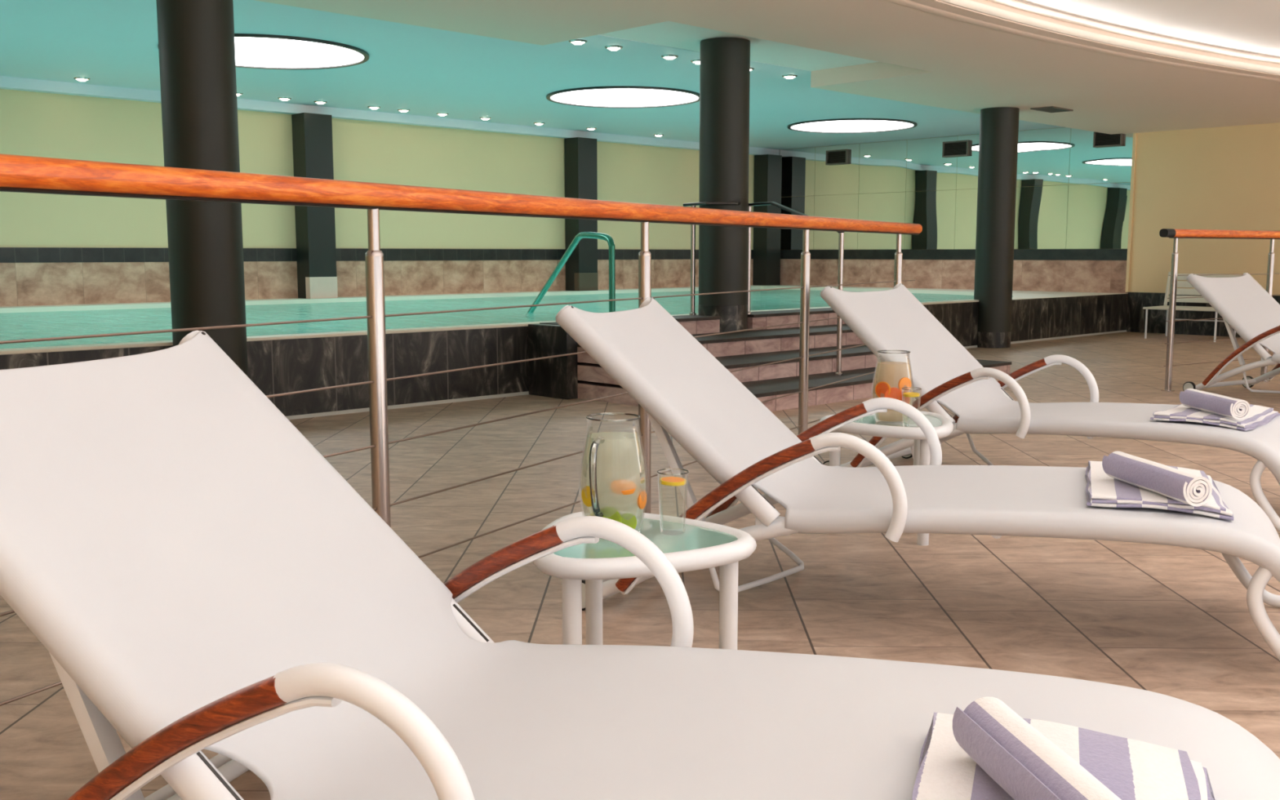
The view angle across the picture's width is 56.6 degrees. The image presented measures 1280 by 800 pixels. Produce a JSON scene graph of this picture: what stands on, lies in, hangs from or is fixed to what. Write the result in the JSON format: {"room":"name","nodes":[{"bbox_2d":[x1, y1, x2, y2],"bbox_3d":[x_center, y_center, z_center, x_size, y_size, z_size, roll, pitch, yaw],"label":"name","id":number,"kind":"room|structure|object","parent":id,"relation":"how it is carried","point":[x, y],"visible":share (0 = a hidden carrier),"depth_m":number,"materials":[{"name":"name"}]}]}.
{"room":"indoor swimming pool","nodes":[
{"label":"indoor swimming pool","id":0,"kind":"room"},
{"bbox_2d":[0,88,754,249],"bbox_3d":[-4.316,-2.383,12.582,17.630,1.540,0.200,-7,10,-44],"label":"wall","id":1,"kind":"structure","parent":0,"point":[33,123],"depth_m":13.57,"materials":[{"name":"green paint"}]},
{"bbox_2d":[0,247,753,262],"bbox_3d":[-4.309,-1.548,12.678,17.630,0.140,0.220,-7,10,-44],"label":"trim","id":2,"kind":"structure","parent":1,"relation":"attached to","point":[7,255],"depth_m":13.42,"materials":[{"name":"black stone"}]},
{"bbox_2d":[0,75,779,155],"bbox_3d":[-4.204,-3.082,12.366,17.610,0.100,0.140,-7,10,-44],"label":"trim","id":3,"kind":"structure","parent":1,"relation":"attached to","point":[6,82],"depth_m":13.33,"materials":[{"name":"paint"}]},
{"bbox_2d":[0,331,1279,799],"bbox_3d":[2.778,0.346,5.569,17.630,0.120,8.790,-7,10,-44],"label":"floor","id":4,"kind":"structure","parent":0,"point":[1177,622],"depth_m":3.61,"materials":[{"name":"beige tile"}]},
{"bbox_2d":[155,0,248,376],"bbox_3d":[-2.342,-1.034,6.389,0.380,2.419,0.380,-7,10,-44],"label":"round column","id":5,"kind":"structure","parent":4,"relation":"on","point":[197,43],"depth_m":6.22,"materials":[{"name":"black paint"}]},
{"bbox_2d":[0,153,922,706],"bbox_3d":[-0.074,-0.085,3.946,0.116,1.134,6.832,4,8,29],"label":"guard railing","id":6,"kind":"object","parent":4,"relation":"on","point":[18,173],"visible":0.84,"depth_m":2.92,"materials":[{"name":"orange wood"}]},
{"bbox_2d":[528,323,577,399],"bbox_3d":[-0.592,-0.265,8.049,0.095,0.485,0.406,-7,10,-44],"label":"trim","id":7,"kind":"structure","parent":4,"relation":"on","point":[556,377],"depth_m":7.98,"materials":[{"name":"stone"}]},
{"bbox_2d":[0,330,1279,799],"bbox_3d":[-0.015,0.361,1.576,1.953,0.828,0.802,2,7,19],"label":"sun lounger","id":8,"kind":"object","parent":4,"relation":"on","point":[193,573],"visible":1,"depth_m":1.64,"materials":[{"name":"white"}]},
{"bbox_2d":[911,711,1215,799],"bbox_3d":[0.437,0.454,1.225,0.326,0.052,0.536,2,7,19],"label":"folded towel","id":9,"kind":"object","parent":8,"relation":"on","point":[1131,769],"visible":0.54,"depth_m":1.36,"materials":[{"name":"white fabric"}]},
{"bbox_2d":[952,696,1121,799],"bbox_3d":[0.425,0.401,1.206,0.075,0.071,0.365,-1,7,-9],"label":"rolled towel","id":10,"kind":"object","parent":9,"relation":"on","point":[1026,764],"visible":1,"depth_m":1.25,"materials":[{"name":"fabric"}]},
{"bbox_2d":[533,511,756,649],"bbox_3d":[0.011,0.470,2.441,0.452,0.400,0.463,1,7,5],"label":"side table","id":11,"kind":"object","parent":4,"relation":"on","point":[689,544],"visible":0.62,"depth_m":2.35,"materials":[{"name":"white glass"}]},
{"bbox_2d":[586,413,639,516],"bbox_3d":[-0.053,0.155,2.425,0.143,0.245,0.154,-2,7,-16],"label":"glass jug","id":12,"kind":"object","parent":11,"relation":"on","point":[595,507],"visible":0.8,"depth_m":2.36,"materials":[{"name":"clear glass"}]},
{"bbox_2d":[581,485,595,506],"bbox_3d":[-0.103,0.194,2.393,0.007,0.042,0.042,-6,9,-41],"label":"lemon slice","id":13,"kind":"object","parent":12,"relation":"in","point":[585,494],"visible":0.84,"depth_m":2.39,"materials":[{"name":"yellow food"}]},
{"bbox_2d":[586,512,595,515],"bbox_3d":[-0.096,0.245,2.403,0.007,0.034,0.034,-7,10,-43],"label":"lemon slice","id":14,"kind":"object","parent":12,"relation":"in","point":[590,513],"visible":0.23,"depth_m":2.40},
{"bbox_2d":[593,436,603,451],"bbox_3d":[-0.080,0.091,2.441,0.027,0.029,0.028,-1,7,-11],"label":"ice cube","id":15,"kind":"object","parent":12,"relation":"in","point":[599,438],"visible":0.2,"depth_m":2.43,"materials":[{"name":"ice"}]},
{"bbox_2d":[598,437,616,453],"bbox_3d":[-0.067,0.093,2.411,0.030,0.033,0.030,-5,8,-33],"label":"ice cube","id":16,"kind":"object","parent":12,"relation":"in","point":[606,445],"visible":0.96,"depth_m":2.40,"materials":[{"name":"ice"}]},
{"bbox_2d":[598,506,622,522],"bbox_3d":[-0.063,0.241,2.384,0.054,0.054,0.007,1,7,9],"label":"slice","id":17,"kind":"object","parent":12,"relation":"in","point":[611,513],"visible":0.43,"depth_m":2.38,"materials":[{"name":"green food"}]},
{"bbox_2d":[613,435,632,455],"bbox_3d":[-0.035,0.093,2.402,0.034,0.039,0.034,5,9,37],"label":"ice cube","id":18,"kind":"object","parent":12,"relation":"in","point":[624,444],"visible":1,"depth_m":2.39,"materials":[{"name":"ice"}]},
{"bbox_2d":[610,479,636,494],"bbox_3d":[-0.034,0.175,2.394,0.052,0.022,0.052,-2,7,-18],"label":"slice","id":19,"kind":"object","parent":12,"relation":"in","point":[621,486],"visible":1,"depth_m":2.38,"materials":[{"name":"orange food"}]},
{"bbox_2d":[621,512,636,528],"bbox_3d":[-0.026,0.248,2.394,0.042,0.042,0.007,-4,8,-31],"label":"slice","id":20,"kind":"object","parent":12,"relation":"in","point":[628,519],"visible":0.6,"depth_m":2.39,"materials":[{"name":"green food"}]},
{"bbox_2d":[636,488,646,509],"bbox_3d":[0.004,0.201,2.411,0.007,0.040,0.040,3,8,22],"label":"slice","id":21,"kind":"object","parent":12,"relation":"in","point":[642,495],"visible":1,"depth_m":2.40,"materials":[{"name":"orange food"}]},
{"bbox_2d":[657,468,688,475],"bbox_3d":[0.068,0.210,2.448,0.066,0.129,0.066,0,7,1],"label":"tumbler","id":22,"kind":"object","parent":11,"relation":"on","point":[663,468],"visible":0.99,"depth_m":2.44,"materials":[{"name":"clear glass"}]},
{"bbox_2d":[659,476,686,485],"bbox_3d":[0.068,0.167,2.443,0.055,0.010,0.055,-4,8,-31],"label":"slice","id":23,"kind":"object","parent":22,"relation":"on","point":[667,481],"visible":1,"depth_m":2.43,"materials":[{"name":"orange food"}]},
{"bbox_2d":[285,329,1126,419],"bbox_3d":[-0.270,-0.108,8.671,17.630,0.022,0.006,-7,10,-44],"label":"trim","id":24,"kind":"structure","parent":4,"relation":"on","point":[472,398],"depth_m":7.73,"materials":[{"name":"tile"}]},
{"bbox_2d":[539,307,1011,411],"bbox_3d":[1.107,-0.355,8.760,3.330,0.490,1.748,-7,10,-44],"label":"steps","id":25,"kind":"structure","parent":4,"relation":"on","point":[738,350],"depth_m":8.35,"materials":[{"name":"stone"}]},
{"bbox_2d":[697,37,750,332],"bbox_3d":[0.646,-1.629,9.146,0.385,2.188,0.385,-7,10,-44],"label":"round column","id":26,"kind":"structure","parent":25,"relation":"on","point":[724,62],"depth_m":8.98,"materials":[{"name":"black paint"}]},
{"bbox_2d":[683,201,844,375],"bbox_3d":[1.008,-0.864,8.865,1.497,1.228,0.478,7,10,43],"label":"stair handrail","id":27,"kind":"object","parent":25,"relation":"on","point":[841,239],"visible":0.81,"depth_m":8.96,"materials":[{"name":"metal"}]},
{"bbox_2d":[819,411,953,546],"bbox_3d":[0.886,0.265,4.106,0.463,0.400,0.452,-3,7,-20],"label":"side table","id":28,"kind":"object","parent":4,"relation":"on","point":[868,425],"visible":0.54,"depth_m":3.96,"materials":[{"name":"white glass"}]},
{"bbox_2d":[872,350,912,421],"bbox_3d":[0.858,-0.043,4.033,0.143,0.245,0.143,0,7,1],"label":"glass jug","id":29,"kind":"object","parent":28,"relation":"on","point":[890,372],"visible":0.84,"depth_m":3.99,"materials":[{"name":"clear glass"}]},
{"bbox_2d":[875,381,890,397],"bbox_3d":[0.815,-0.033,3.988,0.058,0.058,0.007,6,10,42],"label":"slice","id":30,"kind":"object","parent":29,"relation":"in","point":[882,387],"visible":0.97,"depth_m":3.98,"materials":[{"name":"orange food"}]},
{"bbox_2d":[884,387,902,400],"bbox_3d":[0.848,-0.013,3.973,0.058,0.058,0.007,1,7,9],"label":"slice","id":31,"kind":"object","parent":29,"relation":"in","point":[895,393],"visible":0.66,"depth_m":3.97,"materials":[{"name":"orange food"}]},
{"bbox_2d":[897,393,910,404],"bbox_3d":[0.883,0.000,3.980,0.048,0.048,0.007,-3,8,-23],"label":"slice","id":32,"kind":"object","parent":29,"relation":"in","point":[906,399],"visible":0.41,"depth_m":3.98,"materials":[{"name":"orange food"}]},
{"bbox_2d":[897,377,911,391],"bbox_3d":[0.886,-0.050,3.978,0.052,0.052,0.007,-4,8,-27],"label":"slice","id":33,"kind":"object","parent":29,"relation":"in","point":[904,381],"visible":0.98,"depth_m":3.97,"materials":[{"name":"orange food"}]},
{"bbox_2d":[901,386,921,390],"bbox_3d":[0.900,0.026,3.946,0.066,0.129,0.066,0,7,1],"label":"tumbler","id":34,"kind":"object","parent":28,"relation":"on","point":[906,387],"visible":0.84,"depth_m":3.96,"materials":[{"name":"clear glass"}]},
{"bbox_2d":[902,392,919,397],"bbox_3d":[0.900,-0.017,3.940,0.055,0.011,0.055,5,8,33],"label":"lemon slice","id":35,"kind":"object","parent":34,"relation":"on","point":[904,394],"visible":1,"depth_m":3.92,"materials":[{"name":"yellow food"}]},
{"bbox_2d":[555,297,1279,660],"bbox_3d":[0.803,0.159,3.215,1.953,0.828,0.802,3,7,20],"label":"sun lounger","id":36,"kind":"object","parent":4,"relation":"on","point":[686,393],"visible":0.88,"depth_m":3.13,"materials":[{"name":"white fabric"}]},
{"bbox_2d":[1085,460,1233,520],"bbox_3d":[1.320,0.228,3.058,0.326,0.052,0.536,3,7,20],"label":"folded towel","id":37,"kind":"object","parent":36,"relation":"on","point":[1102,490],"visible":0.53,"depth_m":2.86,"materials":[{"name":"white fabric"}]},
{"bbox_2d":[1102,450,1212,506],"bbox_3d":[1.262,0.189,2.918,0.075,0.071,0.365,-1,7,-8],"label":"rolled towel","id":38,"kind":"object","parent":37,"relation":"on","point":[1191,489],"visible":1,"depth_m":2.85,"materials":[{"name":"purple fabric"}]},
{"bbox_2d":[973,106,1019,348],"bbox_3d":[3.659,-1.755,12.237,0.385,2.419,0.385,-7,10,-44],"label":"round column","id":39,"kind":"structure","parent":4,"relation":"on","point":[998,126],"depth_m":12.09,"materials":[{"name":"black paint"}]},
{"bbox_2d":[820,283,1279,532],"bbox_3d":[1.734,-0.031,4.753,1.953,0.828,0.802,6,9,39],"label":"sun lounger","id":40,"kind":"object","parent":4,"relation":"on","point":[894,320],"visible":0.88,"depth_m":4.89,"materials":[{"name":"white fabric"}]},
{"bbox_2d":[1150,404,1279,431],"bbox_3d":[2.162,0.055,4.455,0.326,0.052,0.536,6,9,39],"label":"folded towel","id":41,"kind":"object","parent":40,"relation":"on","point":[1259,415],"visible":0.7,"depth_m":4.32,"materials":[{"name":"white fabric"}]},
{"bbox_2d":[1179,388,1250,419],"bbox_3d":[2.099,0.013,4.351,0.075,0.071,0.365,0,7,-3],"label":"rolled towel","id":42,"kind":"object","parent":41,"relation":"on","point":[1231,407],"visible":1,"depth_m":4.28,"materials":[{"name":"purple fabric"}]},
{"bbox_2d":[1142,271,1245,342],"bbox_3d":[6.287,-1.071,13.505,0.726,0.750,0.861,-7,10,-44],"label":"chair","id":43,"kind":"object","parent":4,"relation":"on","point":[1193,291],"visible":0.44,"depth_m":13.75,"materials":[{"name":"white plastic"}]},
{"bbox_2d":[1159,228,1279,391],"bbox_3d":[4.920,-0.720,9.086,3.085,1.134,0.090,-4,8,-32],"label":"guard railing","id":44,"kind":"object","parent":4,"relation":"on","point":[1175,233],"visible":0.83,"depth_m":8.39,"materials":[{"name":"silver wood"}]},
{"bbox_2d":[1182,272,1279,393],"bbox_3d":[4.573,-0.382,7.602,0.802,0.828,1.953,-4,8,-32],"label":"sun lounger","id":45,"kind":"object","parent":4,"relation":"on","point":[1245,307],"visible":0.99,"depth_m":8.06,"materials":[{"name":"white fabric"}]},
{"bbox_2d":[599,0,1279,71],"bbox_3d":[0.798,-2.553,7.262,18.030,0.100,14.870,-7,10,-44],"label":"ceiling","id":46,"kind":"structure","parent":0,"point":[1250,26],"depth_m":8.45,"materials":[{"name":"paint"}]},
{"bbox_2d":[73,77,90,81],"bbox_3d":[-5.112,-2.934,10.890,0.144,0.029,0.144,0,7,1],"label":"recessed light","id":47,"kind":"object","parent":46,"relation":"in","point":[82,79],"visible":1,"depth_m":10.86,"materials":[{"name":"metal"}]},
{"bbox_2d":[157,33,368,69],"bbox_3d":[-2.976,-2.762,9.463,1.600,0.021,1.600,0,7,1],"label":"skylight","id":48,"kind":"object","parent":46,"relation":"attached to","point":[252,51],"visible":0.6,"depth_m":9.48,"materials":[{"name":"glass"}]},
{"bbox_2d":[234,36,364,67],"bbox_3d":[-2.976,-2.767,9.462,1.530,0.010,1.530,0,7,1],"label":"diffuser","id":49,"kind":"object","parent":48,"relation":"attached to","point":[250,51],"depth_m":9.48,"materials":[{"name":"white"}]},
{"bbox_2d":[277,97,291,100],"bbox_3d":[-3.671,-3.106,12.280,0.144,0.029,0.144,0,7,1],"label":"recessed light","id":50,"kind":"object","parent":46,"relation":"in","point":[279,98],"visible":1,"depth_m":12.24,"materials":[{"name":"white"}]},
{"bbox_2d":[313,100,327,104],"bbox_3d":[-3.378,-3.141,12.564,0.144,0.029,0.144,0,7,1],"label":"recessed light","id":51,"kind":"object","parent":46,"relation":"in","point":[319,102],"visible":1,"depth_m":12.54,"materials":[{"name":"white"}]},
{"bbox_2d":[367,106,380,109],"bbox_3d":[-2.912,-3.196,13.014,0.144,0.029,0.144,0,7,1],"label":"recessed light","id":52,"kind":"object","parent":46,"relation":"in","point":[371,107],"visible":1,"depth_m":12.98,"materials":[{"name":"white"}]},
{"bbox_2d":[397,109,409,112],"bbox_3d":[-2.639,-3.229,13.277,0.144,0.029,0.144,0,7,1],"label":"recessed light","id":53,"kind":"object","parent":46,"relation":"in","point":[401,110],"visible":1,"depth_m":13.24,"materials":[{"name":"white"}]},
{"bbox_2d":[436,112,448,115],"bbox_3d":[-2.266,-3.273,13.637,0.144,0.029,0.144,0,7,1],"label":"recessed light","id":54,"kind":"object","parent":46,"relation":"in","point":[438,113],"visible":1,"depth_m":13.60,"materials":[{"name":"white"}]},
{"bbox_2d":[479,116,491,119],"bbox_3d":[-1.829,-3.325,14.059,0.144,0.029,0.144,0,7,1],"label":"recessed light","id":55,"kind":"object","parent":46,"relation":"in","point":[482,117],"visible":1,"depth_m":14.03,"materials":[{"name":"white"}]},
{"bbox_2d":[533,122,544,124],"bbox_3d":[-1.241,-3.395,14.626,0.144,0.029,0.144,0,7,1],"label":"recessed light","id":56,"kind":"object","parent":46,"relation":"in","point":[536,123],"visible":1,"depth_m":14.59,"materials":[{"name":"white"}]},
{"bbox_2d":[568,39,586,44],"bbox_3d":[-0.469,-2.699,8.983,0.144,0.029,0.144,0,7,1],"label":"recessed light","id":57,"kind":"object","parent":46,"relation":"in","point":[576,42],"visible":0.99,"depth_m":8.95,"materials":[{"name":"white"}]},
{"bbox_2d":[586,127,596,130],"bbox_3d":[-0.625,-3.469,15.221,0.144,0.029,0.144,0,7,1],"label":"recessed light","id":58,"kind":"object","parent":46,"relation":"in","point":[588,128],"visible":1,"depth_m":15.18,"materials":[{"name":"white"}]},
{"bbox_2d":[604,45,622,50],"bbox_3d":[-0.203,-2.731,9.239,0.144,0.029,0.144,0,7,1],"label":"recessed light","id":59,"kind":"object","parent":46,"relation":"in","point":[610,47],"visible":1,"depth_m":9.21,"materials":[{"name":"white"}]},
{"bbox_2d":[546,85,699,108],"bbox_3d":[-0.158,-3.098,12.182,1.600,0.021,1.600,0,7,1],"label":"skylight","id":60,"kind":"object","parent":46,"relation":"attached to","point":[612,96],"visible":0.98,"depth_m":12.16,"materials":[{"name":"glass"}]},
{"bbox_2d":[661,54,678,59],"bbox_3d":[0.241,-2.784,9.668,0.144,0.029,0.144,0,7,1],"label":"recessed light","id":61,"kind":"object","parent":46,"relation":"in","point":[666,56],"visible":1,"depth_m":9.63,"materials":[{"name":"white"}]},
{"bbox_2d":[690,59,699,64],"bbox_3d":[0.492,-2.813,9.910,0.144,0.029,0.144,0,7,1],"label":"recessed light","id":62,"kind":"object","parent":46,"relation":"in","point":[695,61],"visible":0.59,"depth_m":9.88,"materials":[{"name":"white"}]},
{"bbox_2d":[782,75,797,79],"bbox_3d":[1.353,-2.916,10.741,0.144,0.029,0.144,0,7,1],"label":"recessed light","id":63,"kind":"object","parent":46,"relation":"in","point":[788,77],"visible":1,"depth_m":10.71,"materials":[{"name":"white"}]},
{"bbox_2d":[786,118,917,133],"bbox_3d":[2.652,-3.432,14.895,1.600,0.021,1.600,0,7,1],"label":"skylight","id":64,"kind":"object","parent":46,"relation":"attached to","point":[838,125],"visible":1,"depth_m":14.87,"materials":[{"name":"glass"}]},
{"bbox_2d":[779,122,1279,295],"bbox_3d":[7.120,-2.246,13.635,0.200,2.070,14.670,-7,10,-44],"label":"wall","id":65,"kind":"structure","parent":0,"point":[1224,178],"depth_m":13.97,"materials":[{"name":"yellow paint"}]},
{"bbox_2d":[0,258,753,306],"bbox_3d":[-4.311,-0.546,12.804,17.630,1.880,0.212,-7,10,-44],"label":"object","id":66,"kind":"structure","parent":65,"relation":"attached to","point":[50,283],"depth_m":13.08,"materials":[{"name":"brown stone"}]},
{"bbox_2d":[0,299,978,355],"bbox_3d":[-1.383,-0.452,7.628,14.650,0.020,0.136,-7,10,-44],"label":"trim","id":67,"kind":"structure","parent":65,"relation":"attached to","point":[257,338],"depth_m":6.98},
{"bbox_2d":[525,231,615,318],"bbox_3d":[-0.653,-0.999,9.861,0.118,0.760,2.377,-3,8,-21],"label":"grab rail","id":68,"kind":"object","parent":67,"relation":"on","point":[608,238],"visible":0.89,"depth_m":9.00,"materials":[{"name":"teal metal"}]},
{"bbox_2d":[0,0,1063,150],"bbox_3d":[-2.322,-2.903,10.438,17.610,0.023,5.280,-7,10,-44],"label":"ceiling","id":69,"kind":"structure","parent":65,"relation":"attached to","point":[424,71],"depth_m":10.62,"materials":[{"name":"paint"}]},
{"bbox_2d":[0,284,1128,348],"bbox_3d":[-2.260,-0.499,10.685,17.630,0.645,5.696,-7,10,-44],"label":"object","id":70,"kind":"structure","parent":65,"relation":"attached to","point":[1016,295],"depth_m":13.28,"materials":[{"name":"teal liquid"}]},
{"bbox_2d":[291,112,337,298],"bbox_3d":[-3.555,-2.107,12.998,0.334,1.979,0.275,-7,10,-44],"label":"square pillar","id":71,"kind":"structure","parent":70,"relation":"on","point":[312,133],"depth_m":12.90,"materials":[{"name":"black paint"}]},
{"bbox_2d":[564,137,598,290],"bbox_3d":[-0.773,-2.438,15.683,0.334,1.979,0.275,-7,10,-44],"label":"square pillar","id":72,"kind":"structure","parent":70,"relation":"on","point":[580,153],"depth_m":15.58,"materials":[{"name":"black paint"}]},
{"bbox_2d":[752,154,782,285],"bbox_3d":[1.963,-2.764,18.328,0.330,1.979,0.269,-7,10,-44],"label":"square pillar","id":73,"kind":"structure","parent":70,"relation":"on","point":[767,167],"depth_m":18.22,"materials":[{"name":"black paint"}]},
{"bbox_2d":[0,293,1128,416],"bbox_3d":[-0.317,0.160,8.753,17.630,1.470,0.130,-7,10,-44],"label":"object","id":74,"kind":"structure","parent":65,"relation":"attached to","point":[276,366],"depth_m":7.60,"materials":[{"name":"stone"}]},
{"bbox_2d":[254,0,1279,134],"bbox_3d":[1.447,-2.377,6.611,17.630,0.190,5.513,-7,10,-44],"label":"ceiling","id":75,"kind":"structure","parent":65,"relation":"attached to","point":[923,58],"depth_m":8.70,"materials":[{"name":"paint"}]},
{"bbox_2d":[780,248,1127,260],"bbox_3d":[4.118,-2.051,16.754,0.220,0.140,5.680,-7,10,-44],"label":"trim","id":76,"kind":"structure","parent":65,"relation":"attached to","point":[959,254],"depth_m":16.31,"materials":[{"name":"black stone"}]},
{"bbox_2d":[780,258,1128,293],"bbox_3d":[4.121,-1.049,16.881,0.212,1.880,5.680,-7,10,-44],"label":"trim","id":77,"kind":"structure","parent":65,"relation":"attached to","point":[1034,275],"depth_m":16.40,"materials":[{"name":"brown stone"}]},
{"bbox_2d":[779,127,1133,249],"bbox_3d":[4.053,-2.874,16.580,0.010,1.533,5.646,-7,10,-44],"label":"wall mirror","id":78,"kind":"object","parent":65,"relation":"attached to","point":[1095,215],"visible":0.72,"depth_m":16.32,"materials":[{"name":"clear glass"}]},
{"bbox_2d":[825,149,848,164],"bbox_3d":[2.921,-3.598,17.611,0.054,0.210,0.380,-7,10,-44],"label":"wall vent","id":79,"kind":"object","parent":78,"relation":"attached to","point":[839,156],"visible":1,"depth_m":17.60,"materials":[{"name":"black metal"}]},
{"bbox_2d":[942,139,969,157],"bbox_3d":[4.305,-3.423,16.199,0.054,0.210,0.390,-7,10,-44],"label":"wall vent","id":80,"kind":"object","parent":78,"relation":"attached to","point":[957,148],"visible":1,"depth_m":16.19,"materials":[{"name":"black metal"}]},
{"bbox_2d":[1093,131,1124,147],"bbox_3d":[5.787,-3.237,14.687,0.054,0.210,0.360,-7,10,-44],"label":"wall vent","id":81,"kind":"object","parent":78,"relation":"attached to","point":[1100,140],"visible":0.64,"depth_m":14.69,"materials":[{"name":"black metal"}]},
{"bbox_2d":[1030,106,1073,112],"bbox_3d":[4.182,-2.948,12.068,0.440,0.012,0.240,-7,10,-44],"label":"air vent","id":82,"kind":"object","parent":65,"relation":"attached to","point":[1051,108],"visible":1,"depth_m":12.05,"materials":[{"name":"grey metal"}]},
{"bbox_2d":[1037,107,1068,112],"bbox_3d":[4.183,-2.949,12.067,0.400,0.009,0.186,-7,10,-44],"label":"grille","id":83,"kind":"object","parent":82,"relation":"attached to","point":[1044,109],"depth_m":12.06,"materials":[{"name":"grey metal"}]},
{"bbox_2d":[883,0,1279,82],"bbox_3d":[2.050,-2.195,5.907,2.272,0.015,17.712,6,9,42],"label":"trim","id":84,"kind":"structure","parent":65,"relation":"attached to","point":[906,3],"depth_m":8.14,"materials":[{"name":"paint"}]},
{"bbox_2d":[938,0,1279,74],"bbox_3d":[2.172,-2.209,5.780,2.216,0.050,17.685,6,9,42],"label":"trim","id":85,"kind":"structure","parent":65,"relation":"attached to","point":[968,4],"depth_m":8.25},
{"bbox_2d":[1124,133,1137,292],"bbox_3d":[6.029,-2.363,14.585,0.030,2.070,0.033,-7,10,-44],"label":"trim","id":86,"kind":"structure","parent":65,"relation":"attached to","point":[1135,135],"depth_m":14.58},
{"bbox_2d":[987,0,1279,64],"bbox_3d":[2.177,-2.283,5.765,2.231,0.038,17.692,6,9,42],"label":"trim","id":87,"kind":"structure","parent":65,"relation":"attached to","point":[1011,3],"depth_m":8.44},
{"bbox_2d":[1126,292,1279,337],"bbox_3d":[9.172,-0.716,11.688,0.212,0.490,8.770,-7,10,-44],"label":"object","id":88,"kind":"structure","parent":65,"relation":"attached to","point":[1135,317],"depth_m":14.42,"materials":[{"name":"stone"}]},
{"bbox_3d":[0.763,1.125,7.752,22.769,0.200,22.769,0,7,1],"label":"trim","id":89,"kind":"structure","parent":0,"visible":0},
{"bbox_2d":[0,288,973,347],"bbox_3d":[-2.947,-0.737,10.346,14.620,0.001,15.670,0,7,1],"label":"pool water","id":90,"kind":"object","parent":89,"relation":"in","point":[773,291],"visible":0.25,"depth_m":10.89,"materials":[{"name":"teal liquid"}]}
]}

